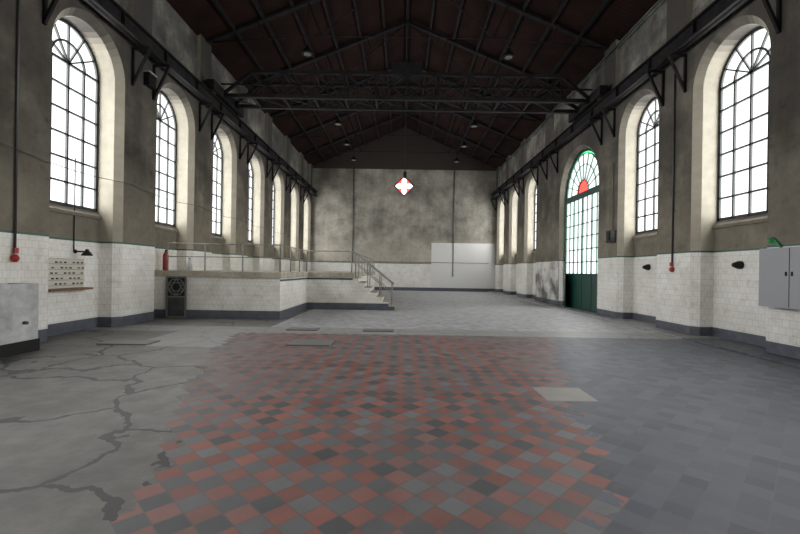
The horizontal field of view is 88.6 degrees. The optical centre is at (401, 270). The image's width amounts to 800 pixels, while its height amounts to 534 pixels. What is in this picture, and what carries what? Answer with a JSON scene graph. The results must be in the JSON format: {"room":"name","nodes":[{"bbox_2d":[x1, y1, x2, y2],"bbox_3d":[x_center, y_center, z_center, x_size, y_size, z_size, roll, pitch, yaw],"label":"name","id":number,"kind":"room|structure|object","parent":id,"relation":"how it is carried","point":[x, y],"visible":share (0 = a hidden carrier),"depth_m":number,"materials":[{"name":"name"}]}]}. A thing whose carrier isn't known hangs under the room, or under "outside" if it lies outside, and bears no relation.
{"room":"empty industrial hall","nodes":[
{"label":"empty industrial hall","id":0,"kind":"room"},
{"bbox_2d":[0,0,312,342],"bbox_3d":[-7.942,-3.775,13.350,1.100,10.500,41.700,1,0,0],"label":"wall","id":1,"kind":"structure","parent":0,"point":[125,242],"depth_m":11.04,"materials":[{"name":"paint"}]},
{"bbox_2d":[10,0,19,261],"bbox_3d":[-7.334,-4.294,7.850,0.095,8.243,0.150,1,0,0],"label":"pipe","id":2,"kind":"object","parent":1,"relation":"attached to","point":[14,258],"visible":1,"depth_m":7.83,"materials":[{"name":"black metal"}]},
{"bbox_2d":[48,258,92,291],"bbox_3d":[-7.851,0.083,9.675,0.198,0.748,1.250,1,0,0],"label":"board","id":3,"kind":"object","parent":1,"relation":"attached to","point":[63,274],"visible":0.96,"depth_m":9.63,"materials":[{"name":"beige"}]},
{"bbox_2d":[50,18,98,211],"bbox_3d":[-7.985,-3.733,9.780,0.054,4.375,1.950,1,0,0],"label":"window","id":4,"kind":"structure","parent":1,"relation":"in","point":[75,74],"depth_m":9.99,"materials":[{"name":"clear glass"}]},
{"bbox_2d":[73,158,92,255],"bbox_3d":[-7.716,-1.546,9.950,0.418,2.350,0.240,1,0,0],"label":"lamp","id":5,"kind":"object","parent":1,"relation":"attached to","point":[86,252],"visible":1,"depth_m":9.89,"materials":[{"name":"black metal"}]},
{"bbox_2d":[155,91,176,226],"bbox_3d":[-7.985,-3.733,13.480,0.054,4.375,1.950,1,0,0],"label":"window","id":6,"kind":"structure","parent":1,"relation":"in","point":[166,142],"depth_m":13.88,"materials":[{"name":"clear glass"}]},
{"bbox_2d":[42,0,317,202],"bbox_3d":[-7.107,-5.822,13.350,0.495,1.520,40.500,1,0,0],"label":"beam","id":7,"kind":"structure","parent":1,"relation":"attached to","point":[110,10],"depth_m":12.75,"materials":[{"name":"metal"}]},
{"bbox_2d":[206,62,607,178],"bbox_3d":[0.168,-5.893,16.425,14.690,4.390,2.850,1,0,0],"label":"crane","id":8,"kind":"object","parent":7,"relation":"on","point":[408,75],"visible":0.98,"depth_m":15.88,"materials":[{"name":"metal"}]},
{"bbox_2d":[212,134,222,235],"bbox_3d":[-7.985,-3.733,17.180,0.054,4.375,1.950,1,0,0],"label":"window","id":9,"kind":"structure","parent":1,"relation":"in","point":[217,149],"depth_m":17.69,"materials":[{"name":"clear glass"}]},
{"bbox_2d":[248,161,252,241],"bbox_3d":[-7.985,-3.733,20.880,0.054,4.375,1.950,1,0,0],"label":"window","id":10,"kind":"structure","parent":1,"relation":"in","point":[250,192],"depth_m":21.65,"materials":[{"name":"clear glass"}]},
{"bbox_2d":[272,180,274,243],"bbox_3d":[-7.985,-3.733,24.580,0.054,4.375,1.950,1,0,0],"label":"window","id":11,"kind":"structure","parent":1,"relation":"in","point":[273,180],"depth_m":25.48,"materials":[{"name":"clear glass"}]},
{"bbox_2d":[143,64,615,242],"bbox_3d":[0.130,-3.503,13.287,15.389,4.750,0.407,1,0,-11],"label":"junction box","id":12,"kind":"object","parent":1,"relation":"attached to","point":[149,81],"visible":1,"depth_m":11.96,"materials":[{"name":"black metal"}]},
{"bbox_2d":[0,290,799,533],"bbox_3d":[0.048,1.734,13.350,17.250,0.335,41.700,1,0,0],"label":"floor","id":13,"kind":"structure","parent":0,"point":[438,412],"depth_m":4.23,"materials":[{"name":"concrete"}]},
{"bbox_2d":[0,283,39,357],"bbox_3d":[-7.129,0.858,6.175,0.650,1.260,3.190,1,0,0],"label":"cabinet","id":14,"kind":"object","parent":13,"relation":"on","point":[19,302],"visible":1,"depth_m":7.36,"materials":[{"name":"metal"}]},
{"bbox_2d":[154,270,374,319],"bbox_3d":[-4.963,0.772,21.470,6.000,1.500,17.160,1,0,0],"label":"raised platform","id":15,"kind":"structure","parent":13,"relation":"on","point":[214,294],"depth_m":12.95,"materials":[{"name":"white ceramic tile"},{"name":"dark blue tile"},{"name":"concrete"}]},
{"bbox_2d":[163,249,168,269],"bbox_3d":[-7.670,-0.375,13.350,0.216,0.710,0.170,1,0,0],"label":"fire extinguisher","id":16,"kind":"object","parent":15,"relation":"on","point":[165,252],"visible":0.68,"depth_m":13.28,"materials":[{"name":"red paint"}]},
{"bbox_2d":[187,258,191,270],"bbox_3d":[-6.947,-0.217,13.400,0.160,0.415,0.160,1,0,0],"label":"canister","id":17,"kind":"object","parent":15,"relation":"on","point":[189,264],"visible":1,"depth_m":13.35,"materials":[{"name":"plastic"}]},
{"bbox_2d":[167,243,374,272],"bbox_3d":[-2.808,-0.384,20.855,4.074,0.880,17.847,1,0,18],"label":"railing","id":18,"kind":"object","parent":15,"relation":"on","point":[205,244],"visible":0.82,"depth_m":12.97,"materials":[{"name":"metal"}]},
{"bbox_2d":[352,252,394,309],"bbox_3d":[-1.139,0.404,17.225,1.735,2.357,1.290,1,0,0],"label":"stairs","id":19,"kind":"structure","parent":13,"relation":"on","point":[364,297],"depth_m":16.60,"materials":[{"name":"paint"}]},
{"bbox_2d":[311,128,495,291],"bbox_3d":[0.160,-5.398,33.888,17.250,14.000,0.625,1,0,0],"label":"wall","id":20,"kind":"structure","parent":0,"point":[390,228],"depth_m":33.60,"materials":[{"name":"paint"}]},
{"bbox_2d":[394,177,413,195],"bbox_3d":[0.179,-6.948,33.568,1.657,1.657,0.040,1,0,0],"label":"window","id":21,"kind":"structure","parent":20,"relation":"in","point":[403,186],"depth_m":33.58,"materials":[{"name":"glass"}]},
{"bbox_2d":[206,0,610,164],"bbox_3d":[0.234,-10.094,13.350,14.988,3.386,40.500,1,0,0],"label":"roof trusses","id":22,"kind":"object","parent":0,"point":[522,11],"depth_m":18.95,"materials":[{"name":"black metal"}]},
{"bbox_2d":[166,0,657,168],"bbox_3d":[0.231,-9.916,13.350,17.850,4.064,41.700,1,0,0],"label":"roof","id":23,"kind":"structure","parent":0,"point":[618,17],"depth_m":18.23,"materials":[{"name":"brown wood"}]},
{"bbox_2d":[301,37,313,57],"label":"pendant lamps","id":24,"kind":"object","parent":23,"relation":"hanging from","point":[307,52],"depth_m":15.44,"materials":[{"name":"metal"}]},
{"bbox_2d":[334,118,341,125],"label":"pendant lamps","id":25,"kind":"object","parent":23,"relation":"hanging from","point":[338,123],"depth_m":22.79,"materials":[{"name":"metal"}]},
{"bbox_2d":[343,140,350,145],"label":"pendant lamps","id":26,"kind":"object","parent":23,"relation":"hanging from","point":[346,143],"depth_m":26.50,"materials":[{"name":"metal"}]},
{"bbox_2d":[460,141,467,147],"label":"pendant lamps","id":27,"kind":"object","parent":23,"relation":"hanging from","point":[464,145],"depth_m":26.52,"materials":[{"name":"metal"}]},
{"bbox_2d":[470,121,477,127],"label":"pendant lamps","id":28,"kind":"object","parent":23,"relation":"hanging from","point":[473,125],"depth_m":22.80,"materials":[{"name":"metal"}]},
{"bbox_2d":[502,41,514,60],"label":"pendant lamps","id":29,"kind":"object","parent":23,"relation":"hanging from","point":[508,55],"depth_m":15.44,"materials":[{"name":"metal"}]},
{"bbox_2d":[494,0,799,358],"bbox_3d":[8.206,-3.522,13.350,1.100,10.500,41.700,1,0,0],"label":"wall","id":30,"kind":"structure","parent":0,"point":[704,295],"depth_m":11.41,"materials":[{"name":"paint"}]},
{"bbox_2d":[1,0,661,276],"bbox_3d":[0.161,-3.948,16.795,14.962,8.700,33.590,1,0,0],"label":"pipes","id":31,"kind":"object","parent":30,"relation":"attached to","point":[659,1],"visible":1,"depth_m":17.28,"materials":[{"name":"grey metal"}]},
{"bbox_2d":[534,184,536,249],"bbox_3d":[8.249,-3.478,24.480,0.054,4.375,1.950,1,0,0],"label":"window","id":32,"kind":"structure","parent":30,"relation":"in","point":[536,184],"depth_m":25.38,"materials":[{"name":"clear glass"}]},
{"bbox_2d":[564,149,598,312],"bbox_3d":[7.712,-1.779,17.930,0.435,6.980,3.680,1,0,0],"label":"door","id":33,"kind":"structure","parent":30,"relation":"in","point":[582,191],"depth_m":17.89,"materials":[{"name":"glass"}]},
{"bbox_2d":[490,0,781,211],"bbox_3d":[7.436,-5.594,13.350,0.495,1.520,40.500,1,0,0],"label":"beam","id":34,"kind":"structure","parent":30,"relation":"attached to","point":[713,14],"depth_m":12.04,"materials":[{"name":"metal"}]},
{"bbox_2d":[642,264,650,269],"bbox_3d":[8.001,-0.124,13.450,0.200,0.195,0.200,1,0,0],"label":"mounted horn","id":35,"kind":"object","parent":30,"relation":"attached to","point":[647,266],"visible":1,"depth_m":13.39,"materials":[{"name":"black metal"}]},
{"bbox_2d":[636,97,658,233],"bbox_3d":[8.249,-3.478,13.380,0.054,4.375,1.950,1,0,0],"label":"window","id":36,"kind":"structure","parent":30,"relation":"in","point":[648,129],"depth_m":13.77,"materials":[{"name":"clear glass"}]},
{"bbox_2d":[669,72,675,271],"bbox_3d":[7.596,-2.849,11.500,0.095,5.763,0.150,1,0,0],"label":"bell","id":37,"kind":"object","parent":30,"relation":"attached to","point":[671,269],"visible":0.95,"depth_m":11.48,"materials":[{"name":"red paint"}]},
{"bbox_2d":[731,261,743,268],"bbox_3d":[8.001,-0.144,9.800,0.200,0.195,0.200,1,0,0],"label":"mounted horn","id":38,"kind":"object","parent":30,"relation":"attached to","point":[738,264],"visible":1,"depth_m":9.75,"materials":[{"name":"black metal"}]},
{"bbox_2d":[717,26,769,220],"bbox_3d":[8.249,-3.478,9.680,0.054,4.375,1.950,1,0,0],"label":"window","id":39,"kind":"structure","parent":30,"relation":"in","point":[744,87],"depth_m":9.87,"materials":[{"name":"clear glass"}]},
{"bbox_2d":[758,238,799,309],"bbox_3d":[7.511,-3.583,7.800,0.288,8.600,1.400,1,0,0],"label":"upper cabinet","id":40,"kind":"object","parent":30,"relation":"attached to","point":[779,268],"visible":1,"depth_m":7.96,"materials":[{"name":"grey metal"}]}
]}

